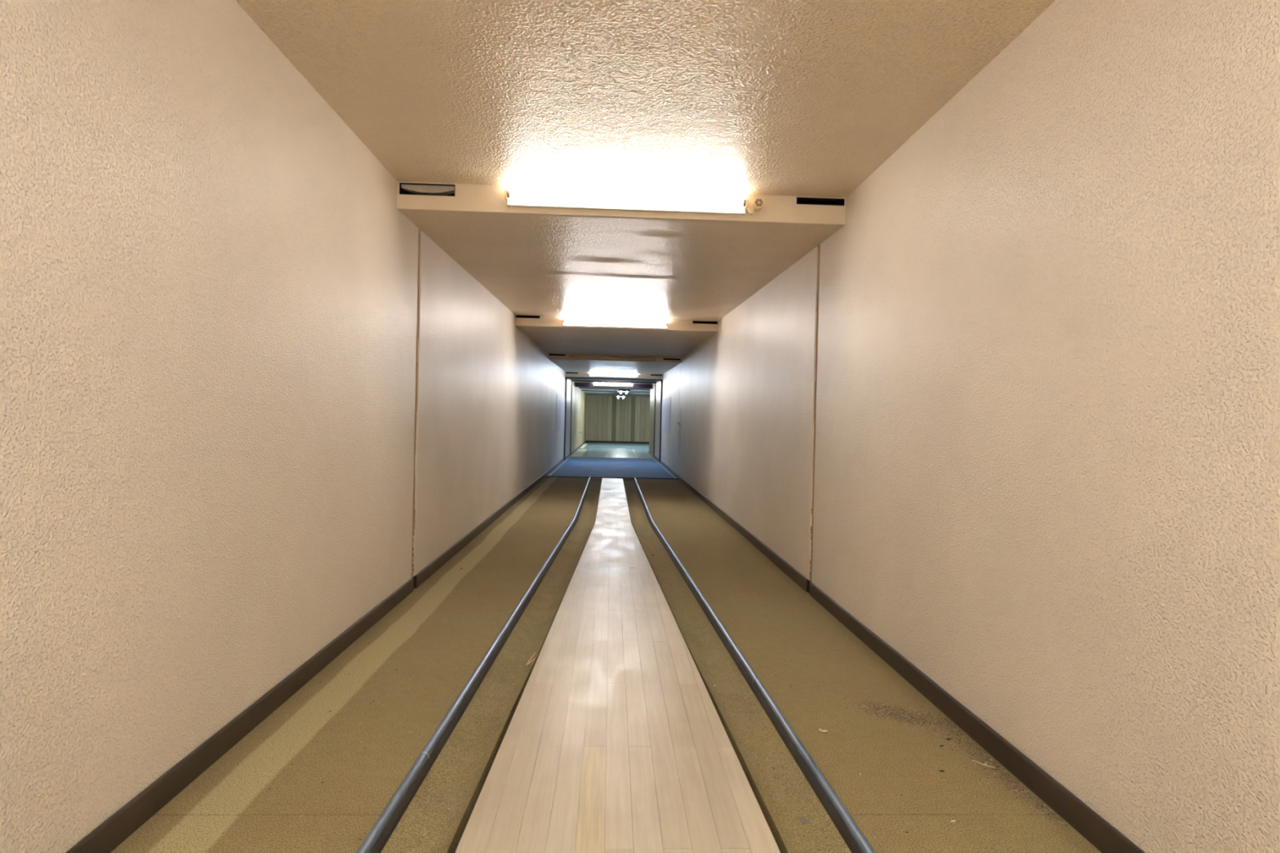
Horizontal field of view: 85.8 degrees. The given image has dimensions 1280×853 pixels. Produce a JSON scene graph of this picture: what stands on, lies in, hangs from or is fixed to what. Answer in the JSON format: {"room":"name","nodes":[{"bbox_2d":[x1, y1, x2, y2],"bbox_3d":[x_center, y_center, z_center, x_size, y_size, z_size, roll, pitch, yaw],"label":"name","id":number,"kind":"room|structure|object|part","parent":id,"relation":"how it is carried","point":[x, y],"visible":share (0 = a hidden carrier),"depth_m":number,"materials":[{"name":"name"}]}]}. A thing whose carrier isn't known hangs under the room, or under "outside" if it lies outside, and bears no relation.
{"room":"sports facility","nodes":[
{"label":"sports facility","id":0,"kind":"room"},
{"bbox_2d":[0,0,586,852],"bbox_3d":[-1.751,-0.284,14.138,0.142,2.350,31.600,1,0,-2],"label":"wall","id":1,"kind":"structure","parent":0,"point":[246,401],"depth_m":1.85,"materials":[{"name":"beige paint"}]},
{"bbox_2d":[65,457,564,852],"bbox_3d":[-1.441,0.877,7.375,0.018,0.096,18.040,1,0,-2],"label":"baseboard","id":2,"kind":"structure","parent":1,"relation":"attached to","point":[126,820],"depth_m":2.09,"materials":[{"name":"black"}]},
{"bbox_3d":[-1.546,-0.261,10.178,0.020,2.320,12.410,1,0,-2],"label":"wall panel","id":3,"kind":"part","parent":1,"relation":"part of","materials":[{"name":"pink paint"}]},
{"bbox_2d":[555,394,564,431],"bbox_3d":[-1.739,-0.289,15.139,0.006,0.755,2.400,1,0,-2],"label":"board","id":4,"kind":"object","parent":1,"relation":"attached to","point":[560,415],"visible":1,"depth_m":14.95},
{"bbox_3d":[-2.135,0.718,24.355,0.012,0.060,11.170,1,0,-2],"label":"baseboard","id":5,"kind":"part","parent":1,"relation":"part of","materials":[{"name":"grey"}]},
{"bbox_2d":[110,442,1101,852],"bbox_3d":[0.923,1.045,14.311,5.800,0.316,31.900,1,0,-2],"label":"floor","id":6,"kind":"structure","parent":0,"point":[771,627],"depth_m":2.33,"materials":[{"name":"brown"}]},
{"bbox_2d":[355,476,591,852],"bbox_3d":[-0.667,0.954,5.125,0.169,0.066,13.485,1,0,-1],"label":"rail","id":7,"kind":"object","parent":6,"relation":"on","point":[380,833],"visible":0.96,"depth_m":2.19,"materials":[{"name":"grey metal"}]},
{"bbox_2d":[172,506,908,839],"bbox_3d":[-0.179,0.976,4.601,2.229,0.044,6.995,1,0,-2],"label":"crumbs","id":8,"kind":"object","parent":6,"relation":"on","point":[553,506],"visible":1,"depth_m":2.38,"materials":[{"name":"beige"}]},
{"bbox_2d":[570,448,586,457],"bbox_3d":[-1.811,0.780,20.601,0.290,0.012,4.700,1,0,-2],"label":"floor mat","id":9,"kind":"object","parent":6,"relation":"on","point":[579,452],"visible":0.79,"depth_m":20.01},
{"bbox_2d":[454,478,780,852],"bbox_3d":[-0.196,0.981,5.156,1.004,0.056,13.500,1,0,-2],"label":"lane","id":10,"kind":"object","parent":6,"relation":"on","point":[615,740],"visible":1,"depth_m":2.14,"materials":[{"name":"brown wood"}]},
{"bbox_2d":[633,477,875,852],"bbox_3d":[0.276,0.976,5.164,0.169,0.066,13.485,1,0,-4],"label":"rail","id":11,"kind":"object","parent":6,"relation":"on","point":[855,841],"visible":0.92,"depth_m":2.25,"materials":[{"name":"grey metal"}]},
{"bbox_2d":[799,817,816,823],"bbox_3d":[0.434,1.026,1.790,0.041,0.009,0.020,2,1,39],"label":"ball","id":12,"kind":"object","parent":6,"relation":"on","point":[802,818],"visible":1,"depth_m":1.79,"materials":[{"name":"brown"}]},
{"bbox_2d":[841,695,1072,831],"bbox_3d":[1.001,1.005,2.157,0.304,0.004,0.897,1,1,-25],"label":"debris","id":13,"kind":"object","parent":6,"relation":"on","point":[1053,816],"visible":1,"depth_m":2.22,"materials":[{"name":"brown"}]},
{"bbox_2d":[971,760,995,768],"bbox_3d":[1.023,1.004,2.052,0.018,0.003,0.063,1,1,-38],"label":"twig","id":14,"kind":"object","parent":6,"relation":"on","point":[971,760],"visible":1,"depth_m":2.05,"materials":[{"name":"beige wood"}]},
{"bbox_2d":[585,395,650,441],"bbox_3d":[0.323,-0.342,30.102,5.350,2.300,0.130,1,0,-2],"label":"curtain","id":15,"kind":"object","parent":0,"point":[608,418],"depth_m":29.99,"materials":[{"name":"green"}]},
{"bbox_2d":[585,440,648,444],"bbox_3d":[0.301,0.713,30.036,5.350,0.090,0.020,1,0,-2],"label":"baseboard","id":16,"kind":"structure","parent":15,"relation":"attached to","point":[598,442],"depth_m":29.98,"materials":[{"name":"black rubber"}]},
{"bbox_2d":[235,0,1054,396],"bbox_3d":[0.991,-1.308,14.232,5.580,0.414,31.820,1,0,-2],"label":"ceiling","id":17,"kind":"structure","parent":0,"point":[793,105],"depth_m":2.74,"materials":[{"name":"beige"}]},
{"bbox_2d":[592,383,633,388],"bbox_3d":[-0.801,-1.213,20.531,1.196,0.116,0.084,1,0,-2],"label":"tube light","id":18,"kind":"object","parent":17,"relation":"attached to","point":[604,385],"visible":1,"depth_m":20.52,"materials":[{"name":"beige"}]},
{"bbox_3d":[-0.701,-1.249,18.516,2.336,0.104,4.120,1,0,-2],"label":"panel","id":19,"kind":"part","parent":17,"relation":"part of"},
{"bbox_2d":[570,355,657,362],"bbox_3d":[-0.457,-1.177,11.982,1.501,0.070,0.058,1,0,-2],"label":"tube light","id":20,"kind":"object","parent":17,"relation":"attached to","point":[572,357],"visible":1,"depth_m":11.97,"materials":[{"name":"beige"}]},
{"bbox_2d":[589,373,638,377],"bbox_3d":[-0.626,-1.217,16.397,1.169,0.071,0.060,1,0,-2],"label":"tube light","id":21,"kind":"object","parent":17,"relation":"attached to","point":[590,374],"visible":1,"depth_m":16.38,"materials":[{"name":"beige"}]},
{"bbox_2d":[561,319,668,328],"bbox_3d":[-0.281,-1.163,7.824,1.201,0.071,0.060,1,0,-2],"label":"tube light","id":22,"kind":"object","parent":17,"relation":"attached to","point":[570,322],"visible":1,"depth_m":7.81,"materials":[{"name":"beige"}]},
{"bbox_3d":[-0.523,-1.224,14.235,2.336,0.117,4.390,1,0,-2],"label":"panel","id":23,"kind":"part","parent":17,"relation":"part of","materials":[{"name":"pink paint"}]},
{"bbox_3d":[-0.345,-1.194,9.949,2.336,0.114,4.130,1,0,-2],"label":"panel","id":24,"kind":"part","parent":17,"relation":"part of","materials":[{"name":"pink paint"}]},
{"bbox_2d":[615,393,626,398],"bbox_3d":[-0.737,-1.198,26.582,0.380,0.203,1.240,1,0,-2],"label":"lamp","id":25,"kind":"object","parent":17,"relation":"hanging from","point":[620,395],"visible":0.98,"depth_m":26.10,"materials":[{"name":"grey"}]},
{"bbox_3d":[-0.170,-1.176,5.722,2.336,0.144,4.270,1,0,-2],"label":"panel","id":26,"kind":"part","parent":17,"relation":"part of","materials":[{"name":"pink paint"}]},
{"bbox_2d":[617,389,630,394],"bbox_3d":[-0.552,-1.204,23.587,0.380,0.133,1.240,1,0,-2],"label":"lamp","id":27,"kind":"object","parent":17,"relation":"hanging from","point":[620,391],"visible":1,"depth_m":23.00,"materials":[{"name":"grey"}]},
{"bbox_2d":[504,189,764,215],"bbox_3d":[-0.023,-1.156,3.531,1.325,0.092,0.060,1,0,-2],"label":"tube light","id":28,"kind":"object","parent":17,"relation":"attached to","point":[534,199],"visible":1,"depth_m":3.52,"materials":[{"name":"beige"}]},
{"bbox_2d":[752,196,764,211],"bbox_3d":[0.609,-1.147,3.557,0.060,0.060,0.059,1,0,-2],"label":"socket","id":29,"kind":"object","parent":28,"relation":"attached to","point":[758,202],"depth_m":3.53,"materials":[{"name":"beige plastic"}]},
{"bbox_3d":[0.029,-1.211,0.976,2.336,0.033,5.170,1,0,-2],"label":"panel","id":30,"kind":"part","parent":17,"relation":"part of","materials":[{"name":"pink paint"}]},
{"bbox_2d":[648,0,1279,852],"bbox_3d":[0.840,-0.188,9.992,0.142,2.350,23.100,1,0,-2],"label":"wall","id":31,"kind":"structure","parent":0,"point":[1016,416],"depth_m":1.82,"materials":[{"name":"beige paint"}]},
{"bbox_2d":[563,377,662,462],"bbox_3d":[-0.642,-0.143,16.487,2.330,2.023,0.040,1,0,-2],"label":"trim","id":32,"kind":"structure","parent":31,"relation":"attached to","point":[566,377],"depth_m":16.46,"materials":[{"name":"grey"}]},
{"bbox_3d":[-1.786,-0.156,16.439,0.040,1.995,0.040,1,0,-2],"label":"post","id":33,"kind":"part","parent":32,"relation":"part of","materials":[{"name":"grey"}]},
{"bbox_3d":[0.501,-0.103,16.535,0.040,1.995,0.040,1,0,-2],"label":"post","id":34,"kind":"part","parent":32,"relation":"part of","materials":[{"name":"grey"}]},
{"bbox_2d":[569,380,656,457],"bbox_3d":[-0.737,-0.192,18.785,2.330,2.078,0.040,1,0,-2],"label":"trim","id":35,"kind":"structure","parent":31,"relation":"attached to","point":[655,383],"depth_m":18.76,"materials":[{"name":"grey"}]},
{"bbox_3d":[-1.881,-0.205,18.737,0.040,2.050,0.040,1,0,-2],"label":"post","id":36,"kind":"part","parent":35,"relation":"part of","materials":[{"name":"grey"}]},
{"bbox_3d":[0.407,-0.152,18.832,0.040,2.050,0.040,1,0,-2],"label":"post","id":37,"kind":"part","parent":35,"relation":"part of","materials":[{"name":"grey"}]},
{"bbox_2d":[574,382,652,388],"bbox_3d":[-0.789,-1.225,20.625,2.296,0.140,0.100,1,0,-2],"label":"trim","id":38,"kind":"structure","parent":31,"relation":"attached to","point":[576,384],"depth_m":20.59,"materials":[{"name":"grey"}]},
{"bbox_2d":[661,396,671,434],"bbox_3d":[0.569,-0.236,15.235,0.006,0.755,2.400,1,0,-2],"label":"board","id":39,"kind":"object","parent":31,"relation":"attached to","point":[666,403],"visible":1,"depth_m":15.05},
{"bbox_3d":[0.618,-0.245,14.362,0.020,2.320,4.228,1,0,-2],"label":"wall panel","id":40,"kind":"part","parent":31,"relation":"part of","materials":[{"name":"pink paint"}]},
{"bbox_2d":[677,408,680,447],"bbox_3d":[0.684,0.079,12.004,0.030,0.771,0.331,1,0,-2],"label":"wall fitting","id":41,"kind":"object","parent":31,"relation":"attached to","point":[678,423],"visible":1,"depth_m":12.00,"materials":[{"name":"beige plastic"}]},
{"bbox_3d":[0.875,-0.187,8.168,0.020,2.320,8.123,1,0,-2],"label":"wall panel","id":42,"kind":"part","parent":31,"relation":"part of","materials":[{"name":"pink paint"}]},
{"bbox_2d":[660,460,1145,852],"bbox_3d":[0.863,0.931,7.471,0.018,0.096,18.040,1,0,-2],"label":"baseboard","id":43,"kind":"structure","parent":31,"relation":"attached to","point":[1098,832],"depth_m":2.20,"materials":[{"name":"black"}]}
]}

